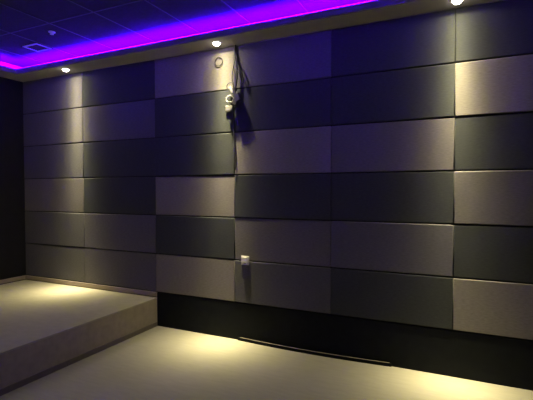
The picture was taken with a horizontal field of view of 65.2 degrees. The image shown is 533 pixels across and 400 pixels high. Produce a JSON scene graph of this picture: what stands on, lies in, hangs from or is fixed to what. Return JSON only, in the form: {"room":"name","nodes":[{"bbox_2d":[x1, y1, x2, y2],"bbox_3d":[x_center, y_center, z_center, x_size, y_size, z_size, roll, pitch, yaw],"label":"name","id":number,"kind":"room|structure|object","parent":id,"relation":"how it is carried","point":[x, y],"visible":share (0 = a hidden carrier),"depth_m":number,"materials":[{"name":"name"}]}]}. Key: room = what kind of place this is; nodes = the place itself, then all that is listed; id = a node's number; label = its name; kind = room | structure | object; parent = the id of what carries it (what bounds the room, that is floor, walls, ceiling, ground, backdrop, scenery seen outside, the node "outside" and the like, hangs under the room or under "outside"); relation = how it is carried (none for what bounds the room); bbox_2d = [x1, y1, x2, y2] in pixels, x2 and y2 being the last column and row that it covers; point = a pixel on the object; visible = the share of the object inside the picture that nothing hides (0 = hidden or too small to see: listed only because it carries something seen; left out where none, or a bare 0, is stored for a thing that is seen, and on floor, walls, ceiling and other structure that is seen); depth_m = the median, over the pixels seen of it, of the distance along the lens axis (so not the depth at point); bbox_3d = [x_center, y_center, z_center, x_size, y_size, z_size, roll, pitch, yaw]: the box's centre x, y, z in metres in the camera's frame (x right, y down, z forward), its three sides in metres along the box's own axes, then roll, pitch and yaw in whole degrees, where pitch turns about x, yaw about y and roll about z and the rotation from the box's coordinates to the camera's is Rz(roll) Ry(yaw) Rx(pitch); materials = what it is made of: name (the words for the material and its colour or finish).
{"room":"home theater","nodes":[
{"label":"home theater","id":0,"kind":"room"},
{"bbox_2d":[0,77,25,284],"bbox_3d":[-4.982,-0.157,4.084,0.120,3.670,5.420,1,2,25],"label":"wall","id":1,"kind":"structure","parent":0,"point":[12,184],"depth_m":6.32,"materials":[{"name":"black paint"}]},
{"bbox_2d":[0,275,25,283],"bbox_3d":[-4.919,1.268,4.091,0.014,0.058,5.420,1,2,25],"label":"baseboard","id":2,"kind":"structure","parent":1,"relation":"attached to","point":[24,276],"depth_m":6.33,"materials":[{"name":"brown wood"}]},
{"bbox_2d":[0,0,369,66],"bbox_3d":[-1.619,-2.008,2.454,7.560,0.100,5.660,1,2,25],"label":"ceiling","id":3,"kind":"structure","parent":0,"point":[141,17],"depth_m":4.67,"materials":[{"name":"tile"}]},
{"bbox_2d":[22,43,51,51],"bbox_3d":[-3.048,-2.025,5.536,0.274,0.010,0.224,1,2,25],"label":"ceiling vent","id":4,"kind":"object","parent":3,"relation":"in","point":[35,44],"visible":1,"depth_m":5.53,"materials":[{"name":"white metal"}]},
{"bbox_2d":[27,45,47,50],"bbox_3d":[-3.048,-2.027,5.536,0.230,0.006,0.168,1,2,25],"label":"grille","id":5,"kind":"object","parent":4,"relation":"attached to","point":[32,46],"depth_m":5.54,"materials":[{"name":"white metal"}]},
{"bbox_2d":[0,0,308,62],"bbox_3d":[-1.619,-1.956,2.455,7.320,0.006,5.420,1,2,25],"label":"trim","id":6,"kind":"structure","parent":3,"relation":"attached to","point":[68,0],"depth_m":4.66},
{"bbox_2d":[0,326,532,399],"bbox_3d":[-1.613,1.771,2.547,7.560,0.120,5.660,1,2,25],"label":"floor","id":7,"kind":"structure","parent":0,"point":[159,362],"depth_m":3.93,"materials":[{"name":"beige carpet"}]},
{"bbox_2d":[0,279,156,354],"bbox_3d":[-3.748,1.329,3.541,2.603,0.020,5.420,1,2,25],"label":"platform","id":8,"kind":"object","parent":7,"relation":"on","point":[31,311],"depth_m":4.97,"materials":[{"name":"carpet"}]},
{"bbox_2d":[0,299,156,388],"bbox_3d":[-2.580,1.526,2.986,0.010,0.350,5.402,1,2,25],"label":"platform riser","id":9,"kind":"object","parent":8,"relation":"attached to","point":[17,365],"depth_m":4.23,"materials":[{"name":"carpet"}]},
{"bbox_2d":[0,322,156,395],"bbox_3d":[-2.572,1.674,2.984,0.009,0.055,5.398,1,2,25],"label":"baseboard","id":10,"kind":"structure","parent":9,"relation":"attached to","point":[37,376],"depth_m":4.22,"materials":[{"name":"brown wood"}]},
{"bbox_2d":[238,337,390,366],"bbox_3d":[0.447,1.640,4.516,1.750,0.038,0.050,1,2,25],"label":"strip","id":11,"kind":"object","parent":7,"relation":"on","point":[367,361],"visible":1,"depth_m":4.45,"materials":[{"name":"brown wood"}]},
{"bbox_2d":[24,21,532,340],"bbox_3d":[-0.436,-0.187,5.006,7.560,3.670,0.120,1,2,25],"label":"wall","id":12,"kind":"structure","parent":0,"point":[455,21],"depth_m":4.44,"materials":[{"name":"black paint"}]},
{"bbox_2d":[23,108,82,145],"bbox_3d":[-3.186,-1.072,6.199,1.286,0.489,0.021,1,2,25],"label":"acoustic panel","id":13,"kind":"object","parent":12,"relation":"attached to","point":[62,126],"visible":1,"depth_m":6.17,"materials":[{"name":"fabric"}]},
{"bbox_2d":[23,72,82,113],"bbox_3d":[-3.187,-1.573,6.187,1.286,0.492,0.020,1,2,25],"label":"acoustic panel","id":14,"kind":"object","parent":12,"relation":"attached to","point":[62,92],"visible":1,"depth_m":6.16,"materials":[{"name":"fabric"}]},
{"bbox_2d":[24,178,83,211],"bbox_3d":[-3.184,-0.072,6.225,1.286,0.489,0.019,1,2,25],"label":"acoustic panel","id":15,"kind":"object","parent":12,"relation":"attached to","point":[54,195],"visible":1,"depth_m":6.20,"materials":[{"name":"grey fabric"}]},
{"bbox_2d":[24,143,83,178],"bbox_3d":[-3.185,-0.572,6.212,1.286,0.489,0.019,1,2,25],"label":"acoustic panel","id":16,"kind":"object","parent":12,"relation":"attached to","point":[65,160],"visible":1,"depth_m":6.18,"materials":[{"name":"fabric"}]},
{"bbox_2d":[25,211,84,246],"bbox_3d":[-3.184,0.428,6.236,1.286,0.489,0.021,1,2,25],"label":"acoustic panel","id":17,"kind":"object","parent":12,"relation":"attached to","point":[51,228],"visible":1,"depth_m":6.21,"materials":[{"name":"fabric"}]},
{"bbox_2d":[26,243,84,281],"bbox_3d":[-3.183,0.928,6.250,1.286,0.489,0.018,1,2,25],"label":"acoustic panel","id":18,"kind":"object","parent":12,"relation":"attached to","point":[60,262],"visible":1,"depth_m":6.22,"materials":[{"name":"fabric"}]},
{"bbox_2d":[26,275,156,296],"bbox_3d":[-2.595,1.218,5.977,2.585,0.058,0.026,1,2,25],"label":"baseboard","id":19,"kind":"structure","parent":12,"relation":"attached to","point":[67,282],"depth_m":5.88,"materials":[{"name":"brown wood"}]},
{"bbox_2d":[82,60,154,106],"bbox_3d":[-2.021,-1.561,5.638,1.287,0.492,0.021,1,2,25],"label":"acoustic panel","id":20,"kind":"object","parent":12,"relation":"attached to","point":[135,81],"visible":1,"depth_m":5.61,"materials":[{"name":"grey fabric"}]},
{"bbox_2d":[83,99,154,141],"bbox_3d":[-2.020,-1.060,5.652,1.287,0.489,0.019,1,2,25],"label":"acoustic panel","id":21,"kind":"object","parent":12,"relation":"attached to","point":[129,120],"visible":1,"depth_m":5.62,"materials":[{"name":"fabric"}]},
{"bbox_2d":[84,138,154,176],"bbox_3d":[-2.019,-0.560,5.665,1.287,0.489,0.017,1,2,25],"label":"acoustic panel","id":22,"kind":"object","parent":12,"relation":"attached to","point":[123,158],"visible":1,"depth_m":5.63,"materials":[{"name":"grey fabric"}]},
{"bbox_2d":[84,213,155,252],"bbox_3d":[-2.018,0.440,5.688,1.287,0.489,0.021,1,2,25],"label":"acoustic panel","id":23,"kind":"object","parent":12,"relation":"attached to","point":[137,233],"visible":1,"depth_m":5.66,"materials":[{"name":"fabric"}]},
{"bbox_2d":[84,177,155,214],"bbox_3d":[-2.019,-0.060,5.676,1.287,0.489,0.020,1,2,25],"label":"acoustic panel","id":24,"kind":"object","parent":12,"relation":"attached to","point":[126,195],"visible":1,"depth_m":5.64,"materials":[{"name":"grey fabric"}]},
{"bbox_2d":[85,248,155,290],"bbox_3d":[-2.017,0.939,5.701,1.287,0.489,0.020,1,2,25],"label":"acoustic panel","id":25,"kind":"object","parent":12,"relation":"attached to","point":[137,270],"visible":1,"depth_m":5.67,"materials":[{"name":"fabric"}]},
{"bbox_2d":[0,0,374,68],"bbox_3d":[-1.619,-1.848,2.458,7.320,0.220,5.420,1,2,25],"label":"strip light","id":26,"kind":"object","parent":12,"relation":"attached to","point":[1,62],"depth_m":5.24,"materials":[{"name":"paint"}]},
{"bbox_2d":[155,47,233,97],"bbox_3d":[-0.906,-1.550,5.115,1.174,0.492,0.018,1,2,25],"label":"acoustic panel","id":27,"kind":"object","parent":12,"relation":"attached to","point":[193,73],"visible":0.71,"depth_m":5.09,"materials":[{"name":"beige fabric"}]},
{"bbox_2d":[155,133,234,175],"bbox_3d":[-0.905,-0.549,5.138,1.174,0.489,0.021,1,2,25],"label":"acoustic panel","id":28,"kind":"object","parent":12,"relation":"attached to","point":[210,154],"visible":1,"depth_m":5.11,"materials":[{"name":"grey fabric"}]},
{"bbox_2d":[155,90,234,136],"bbox_3d":[-0.905,-1.049,5.126,1.174,0.489,0.021,1,2,25],"label":"acoustic panel","id":29,"kind":"object","parent":12,"relation":"attached to","point":[205,113],"visible":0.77,"depth_m":5.10,"materials":[{"name":"grey fabric"}]},
{"bbox_2d":[156,254,234,300],"bbox_3d":[-0.902,0.951,5.176,1.174,0.489,0.019,1,2,25],"label":"acoustic panel","id":30,"kind":"object","parent":12,"relation":"attached to","point":[212,278],"visible":1,"depth_m":5.15,"materials":[{"name":"beige fabric"}]},
{"bbox_2d":[156,215,234,258],"bbox_3d":[-0.903,0.451,5.163,1.174,0.489,0.020,1,2,25],"label":"acoustic panel","id":31,"kind":"object","parent":12,"relation":"attached to","point":[214,237],"visible":1,"depth_m":5.13,"materials":[{"name":"grey fabric"}]},
{"bbox_2d":[156,175,234,216],"bbox_3d":[-0.903,-0.049,5.153,1.174,0.489,0.017,1,2,25],"label":"acoustic panel","id":32,"kind":"object","parent":12,"relation":"attached to","point":[181,195],"visible":1,"depth_m":5.12,"materials":[{"name":"beige fabric"}]},
{"bbox_2d":[225,45,243,169],"bbox_3d":[-0.378,-1.070,4.827,0.253,1.444,0.063,1,2,25],"label":"cable bundle","id":33,"kind":"object","parent":12,"relation":"hanging from","point":[237,98],"visible":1,"depth_m":4.81,"materials":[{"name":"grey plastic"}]},
{"bbox_2d":[0,0,504,81],"bbox_3d":[-1.619,-1.735,2.461,7.320,0.006,5.420,1,2,25],"label":"ceiling soffit","id":34,"kind":"structure","parent":12,"relation":"attached to","point":[421,7],"depth_m":4.49,"materials":[{"name":"paint"}]},
{"bbox_2d":[0,0,420,74],"bbox_3d":[-1.619,-1.765,2.460,6.662,0.070,4.762,1,2,25],"label":"trim","id":35,"kind":"structure","parent":34,"relation":"attached to","point":[375,4],"depth_m":4.53,"materials":[{"name":"paint"}]},
{"bbox_2d":[211,41,221,45],"bbox_3d":[-0.569,-1.777,4.750,0.120,0.035,0.120,1,2,25],"label":"recessed light","id":36,"kind":"object","parent":34,"relation":"in","point":[215,43],"visible":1,"depth_m":4.72,"materials":[{"name":"white plastic"}]},
{"bbox_2d":[450,0,463,4],"bbox_3d":[1.689,-1.754,3.689,0.120,0.035,0.120,1,2,25],"label":"recessed light","id":37,"kind":"object","parent":34,"relation":"in","point":[455,2],"visible":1,"depth_m":3.68,"materials":[{"name":"white plastic"}]},
{"bbox_2d":[234,30,330,88],"bbox_3d":[0.153,-1.539,4.615,1.164,0.492,0.021,1,2,25],"label":"acoustic panel","id":38,"kind":"object","parent":12,"relation":"attached to","point":[304,57],"visible":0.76,"depth_m":4.58,"materials":[{"name":"fabric"}]},
{"bbox_2d":[235,260,330,313],"bbox_3d":[0.157,0.961,4.677,1.164,0.489,0.021,1,2,25],"label":"acoustic panel","id":39,"kind":"object","parent":12,"relation":"attached to","point":[307,288],"visible":1,"depth_m":4.65,"materials":[{"name":"fabric"}]},
{"bbox_2d":[241,256,248,264],"bbox_3d":[-0.251,0.703,4.838,0.104,0.104,0.021,1,2,25],"label":"wall socket","id":40,"kind":"object","parent":39,"relation":"attached to","point":[244,259],"visible":1,"depth_m":4.83,"materials":[{"name":"white plastic"}]},
{"bbox_2d":[235,218,330,266],"bbox_3d":[0.157,0.461,4.666,1.164,0.489,0.017,1,2,25],"label":"acoustic panel","id":41,"kind":"object","parent":12,"relation":"attached to","point":[302,242],"visible":1,"depth_m":4.64,"materials":[{"name":"grey fabric"}]},
{"bbox_2d":[235,174,330,219],"bbox_3d":[0.156,-0.038,4.652,1.164,0.489,0.021,1,2,25],"label":"acoustic panel","id":42,"kind":"object","parent":12,"relation":"attached to","point":[289,196],"visible":1,"depth_m":4.62,"materials":[{"name":"grey fabric"}]},
{"bbox_2d":[235,126,330,174],"bbox_3d":[0.155,-0.538,4.640,1.164,0.489,0.020,1,2,25],"label":"acoustic panel","id":43,"kind":"object","parent":12,"relation":"attached to","point":[298,150],"visible":1,"depth_m":4.61,"materials":[{"name":"beige fabric"}]},
{"bbox_2d":[235,78,330,131],"bbox_3d":[0.154,-1.038,4.628,1.164,0.489,0.019,1,2,25],"label":"acoustic panel","id":44,"kind":"object","parent":12,"relation":"attached to","point":[306,103],"visible":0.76,"depth_m":4.60,"materials":[{"name":"grey fabric"}]},
{"bbox_2d":[157,292,532,390],"bbox_3d":[0.715,1.443,4.430,4.717,0.436,0.017,1,2,25],"label":"trim","id":45,"kind":"structure","parent":12,"relation":"attached to","point":[504,361],"depth_m":4.28,"materials":[{"name":"black wood"}]},
{"bbox_2d":[331,268,452,328],"bbox_3d":[1.220,0.972,4.176,1.182,0.489,0.021,1,2,25],"label":"acoustic panel","id":46,"kind":"object","parent":12,"relation":"attached to","point":[422,300],"visible":1,"depth_m":4.14,"materials":[{"name":"grey fabric"}]},
{"bbox_2d":[331,221,453,276],"bbox_3d":[1.220,0.472,4.164,1.182,0.489,0.021,1,2,25],"label":"acoustic panel","id":47,"kind":"object","parent":12,"relation":"attached to","point":[426,249],"visible":1,"depth_m":4.13,"materials":[{"name":"fabric"}]},
{"bbox_2d":[331,171,453,223],"bbox_3d":[1.220,-0.028,4.154,1.182,0.489,0.017,1,2,25],"label":"acoustic panel","id":48,"kind":"object","parent":12,"relation":"attached to","point":[417,197],"visible":1,"depth_m":4.12,"materials":[{"name":"grey fabric"}]},
{"bbox_2d":[331,118,454,172],"bbox_3d":[1.219,-0.528,4.141,1.182,0.489,0.018,1,2,25],"label":"acoustic panel","id":49,"kind":"object","parent":12,"relation":"attached to","point":[416,145],"visible":1,"depth_m":4.11,"materials":[{"name":"grey fabric"}]},
{"bbox_2d":[331,64,454,124],"bbox_3d":[1.217,-1.028,4.127,1.182,0.489,0.021,1,2,25],"label":"acoustic panel","id":50,"kind":"object","parent":12,"relation":"attached to","point":[424,92],"visible":1,"depth_m":4.10,"materials":[{"name":"grey fabric"}]},
{"bbox_2d":[331,9,455,76],"bbox_3d":[1.217,-1.529,4.116,1.182,0.492,0.019,1,2,25],"label":"acoustic panel","id":51,"kind":"object","parent":12,"relation":"attached to","point":[428,39],"visible":1,"depth_m":4.08,"materials":[{"name":"grey fabric"}]},
{"bbox_2d":[453,278,532,339],"bbox_3d":[2.295,0.983,3.671,1.188,0.489,0.020,1,2,25],"label":"acoustic panel","id":52,"kind":"object","parent":12,"relation":"attached to","point":[479,306],"visible":1,"depth_m":3.77,"materials":[{"name":"beige fabric"}]},
{"bbox_2d":[453,225,532,282],"bbox_3d":[2.294,0.483,3.660,1.188,0.489,0.019,1,2,25],"label":"acoustic panel","id":53,"kind":"object","parent":12,"relation":"attached to","point":[502,253],"visible":1,"depth_m":3.76,"materials":[{"name":"grey fabric"}]},
{"bbox_2d":[454,170,532,225],"bbox_3d":[2.293,-0.017,3.647,1.188,0.489,0.020,1,2,25],"label":"acoustic panel","id":54,"kind":"object","parent":12,"relation":"attached to","point":[505,197],"visible":1,"depth_m":3.75,"materials":[{"name":"grey fabric"}]},
{"bbox_2d":[454,112,532,169],"bbox_3d":[2.293,-0.517,3.636,1.188,0.489,0.017,1,2,25],"label":"acoustic panel","id":55,"kind":"object","parent":12,"relation":"attached to","point":[504,141],"visible":1,"depth_m":3.74,"materials":[{"name":"grey fabric"}]},
{"bbox_2d":[455,54,532,115],"bbox_3d":[2.291,-1.017,3.622,1.188,0.489,0.021,1,2,25],"label":"acoustic panel","id":56,"kind":"object","parent":12,"relation":"attached to","point":[499,85],"visible":1,"depth_m":3.73,"materials":[{"name":"beige fabric"}]},
{"bbox_2d":[455,0,532,61],"bbox_3d":[2.291,-1.518,3.610,1.188,0.492,0.020,1,2,25],"label":"acoustic panel","id":57,"kind":"object","parent":12,"relation":"attached to","point":[501,28],"visible":1,"depth_m":3.72,"materials":[{"name":"grey fabric"}]}
]}

